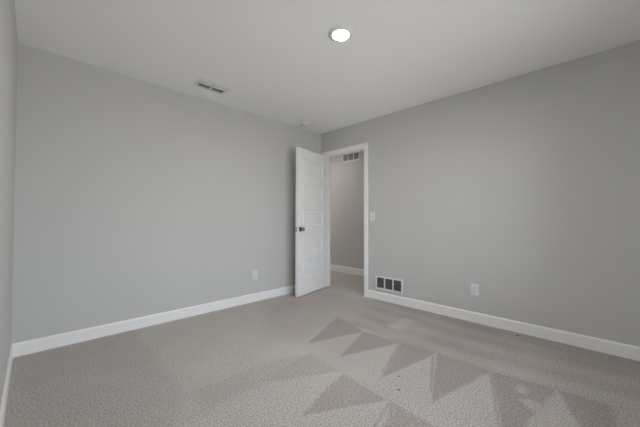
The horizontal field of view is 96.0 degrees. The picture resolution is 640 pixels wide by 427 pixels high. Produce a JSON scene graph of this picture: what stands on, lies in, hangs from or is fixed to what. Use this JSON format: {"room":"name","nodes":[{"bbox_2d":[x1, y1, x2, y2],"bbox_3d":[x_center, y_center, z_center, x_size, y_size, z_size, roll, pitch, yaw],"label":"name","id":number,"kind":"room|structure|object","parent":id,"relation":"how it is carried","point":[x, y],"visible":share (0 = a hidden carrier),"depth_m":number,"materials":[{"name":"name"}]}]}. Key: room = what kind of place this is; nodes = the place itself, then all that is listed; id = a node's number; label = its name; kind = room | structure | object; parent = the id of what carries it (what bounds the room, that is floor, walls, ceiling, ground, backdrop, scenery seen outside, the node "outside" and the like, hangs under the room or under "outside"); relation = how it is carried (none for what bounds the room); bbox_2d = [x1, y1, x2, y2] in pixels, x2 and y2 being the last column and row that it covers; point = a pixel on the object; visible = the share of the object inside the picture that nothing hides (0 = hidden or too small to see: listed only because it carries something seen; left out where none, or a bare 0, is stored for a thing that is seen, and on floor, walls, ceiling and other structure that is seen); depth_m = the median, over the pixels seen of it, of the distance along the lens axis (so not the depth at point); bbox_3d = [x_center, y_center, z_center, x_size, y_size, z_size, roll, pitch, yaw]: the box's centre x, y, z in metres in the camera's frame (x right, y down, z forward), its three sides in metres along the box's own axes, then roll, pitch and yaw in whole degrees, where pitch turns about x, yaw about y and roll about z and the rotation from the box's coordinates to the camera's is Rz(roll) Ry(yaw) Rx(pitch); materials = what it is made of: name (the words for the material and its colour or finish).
{"room":"empty bedroom","nodes":[
{"label":"empty bedroom","id":0,"kind":"room"},
{"bbox_2d":[0,0,17,405],"bbox_3d":[-1.050,-0.164,0.843,0.100,2.590,3.830,1,-2,-45],"label":"wall","id":1,"kind":"structure","parent":0,"point":[8,29],"depth_m":1.57,"materials":[{"name":"grey paint"}]},
{"bbox_2d":[0,344,12,426],"bbox_3d":[-1.044,1.030,0.891,0.013,0.104,3.717,1,-2,-45],"label":"baseboard","id":2,"kind":"structure","parent":1,"relation":"attached to","point":[10,360],"depth_m":1.65,"materials":[{"name":"white paint"}]},
{"bbox_2d":[11,43,320,343],"bbox_3d":[-1.246,-0.114,3.424,3.470,2.590,0.100,1,-2,-45],"label":"wall","id":3,"kind":"structure","parent":0,"point":[134,198],"depth_m":2.80,"materials":[{"name":"grey paint"}]},
{"bbox_2d":[12,285,294,357],"bbox_3d":[-1.173,1.079,3.396,3.370,0.104,0.013,1,-2,-45],"label":"baseboard","id":4,"kind":"structure","parent":3,"relation":"attached to","point":[63,339],"depth_m":2.76,"materials":[{"name":"white paint"}]},
{"bbox_2d":[252,270,256,279],"bbox_3d":[-0.843,0.793,3.735,0.074,0.118,0.008,1,-2,-45],"label":"power outlet","id":5,"kind":"object","parent":3,"relation":"attached to","point":[254,272],"visible":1,"depth_m":3.73,"materials":[{"name":"white plastic"}]},
{"bbox_2d":[4,287,639,426],"bbox_3d":[0.140,1.108,2.080,3.370,0.001,3.730,1,-2,-45],"label":"floor","id":6,"kind":"structure","parent":0,"point":[323,357],"depth_m":2.00,"materials":[{"name":"carpet"}]},
{"bbox_2d":[14,0,639,133],"bbox_3d":[0.145,-1.382,2.128,3.370,0.100,3.730,1,-2,-45],"label":"ceiling","id":7,"kind":"structure","parent":0,"point":[279,60],"depth_m":2.26,"materials":[{"name":"white paint"}]},
{"bbox_2d":[192,78,231,94],"bbox_3d":[-1.119,-1.313,2.992,0.336,0.010,0.210,1,-2,-45],"label":"ceiling vent","id":8,"kind":"object","parent":7,"relation":"in","point":[202,83],"visible":1,"depth_m":2.97,"materials":[{"name":"white plastic"}]},
{"bbox_2d":[300,122,309,126],"bbox_3d":[-0.214,-1.273,4.163,0.136,0.040,0.136,1,-2,-45],"label":"smoke detector","id":9,"kind":"object","parent":7,"relation":"attached to","point":[304,124],"visible":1,"depth_m":4.12,"materials":[{"name":"white plastic"}]},
{"bbox_2d":[328,25,352,41],"bbox_3d":[0.154,-1.325,2.136,0.187,0.014,0.187,1,-2,-45],"label":"recessed light","id":10,"kind":"object","parent":7,"relation":"in","point":[341,33],"visible":1,"depth_m":2.12,"materials":[{"name":"white plastic"}]},
{"bbox_2d":[327,270,363,295],"bbox_3d":[0.107,1.196,5.317,1.160,0.050,3.500,1,-2,-45],"label":"floor","id":11,"kind":"structure","parent":0,"point":[346,282],"depth_m":4.86,"materials":[{"name":"carpet"}]},
{"bbox_2d":[330,151,363,268],"bbox_3d":[0.556,-0.065,5.787,0.100,2.590,3.500,1,-2,-45],"label":"wall","id":12,"kind":"structure","parent":0,"point":[346,178],"depth_m":5.73,"materials":[{"name":"grey paint"}]},
{"bbox_2d":[330,264,363,275],"bbox_3d":[0.513,1.118,5.724,0.013,0.123,3.500,1,-2,-45],"label":"baseboard","id":13,"kind":"structure","parent":12,"relation":"attached to","point":[356,271],"depth_m":5.69,"materials":[{"name":"white paint"}]},
{"bbox_2d":[342,152,359,162],"bbox_3d":[0.607,-1.114,5.679,0.012,0.170,0.430,1,-2,-45],"label":"air vent","id":14,"kind":"object","parent":12,"relation":"in","point":[353,156],"visible":0.94,"depth_m":5.67,"materials":[{"name":"white plastic"}]},
{"bbox_2d":[321,40,639,346],"bbox_3d":[0.634,-0.098,4.078,0.115,2.590,6.030,1,-2,-45],"label":"wall","id":15,"kind":"structure","parent":0,"point":[524,189],"depth_m":2.72,"materials":[{"name":"grey paint"}]},
{"bbox_2d":[294,147,326,296],"bbox_3d":[-0.115,0.117,4.220,0.169,2.036,0.762,-1,-1,33],"label":"door","id":16,"kind":"structure","parent":15,"relation":"in","point":[311,167],"depth_m":4.17,"materials":[{"name":"white paint"}]},
{"bbox_2d":[324,143,363,155],"bbox_3d":[0.341,-0.943,4.296,0.016,0.065,0.766,1,-2,-45],"label":"trim","id":17,"kind":"structure","parent":15,"relation":"attached to","point":[359,146],"depth_m":4.26,"materials":[{"name":"white paint"}]},
{"bbox_2d":[326,148,363,286],"bbox_3d":[0.385,0.115,4.322,0.115,2.074,0.792,1,-2,-45],"label":"trim","id":18,"kind":"structure","parent":15,"relation":"attached to","point":[362,149],"depth_m":4.58,"materials":[{"name":"white paint"}]},
{"bbox_2d":[364,142,367,296],"bbox_3d":[0.632,0.083,3.982,0.016,2.126,0.065,1,-2,-45],"label":"trim","id":19,"kind":"structure","parent":15,"relation":"attached to","point":[365,144],"depth_m":3.97,"materials":[{"name":"white paint"}]},
{"bbox_2d":[370,212,374,220],"bbox_3d":[0.706,0.040,3.909,0.017,0.118,0.074,1,-2,-45],"label":"light switch","id":20,"kind":"object","parent":15,"relation":"attached to","point":[372,214],"visible":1,"depth_m":3.91,"materials":[{"name":"white plastic"}]},
{"bbox_2d":[376,275,402,293],"bbox_3d":[0.886,0.911,3.714,0.012,0.176,0.397,1,-2,-45],"label":"air vent","id":21,"kind":"object","parent":15,"relation":"in","point":[395,285],"visible":1,"depth_m":3.71,"materials":[{"name":"white plastic"}]},
{"bbox_2d":[471,284,478,295],"bbox_3d":[1.607,0.792,2.996,0.008,0.118,0.074,1,-2,-45],"label":"power outlet","id":22,"kind":"object","parent":15,"relation":"attached to","point":[474,287],"visible":1,"depth_m":2.99,"materials":[{"name":"white plastic"}]},
{"bbox_2d":[368,290,639,360],"bbox_3d":[1.650,1.075,2.943,0.013,0.104,2.818,1,-2,-45],"label":"baseboard","id":23,"kind":"structure","parent":15,"relation":"attached to","point":[632,352],"depth_m":2.69,"materials":[{"name":"white paint"}]}
]}

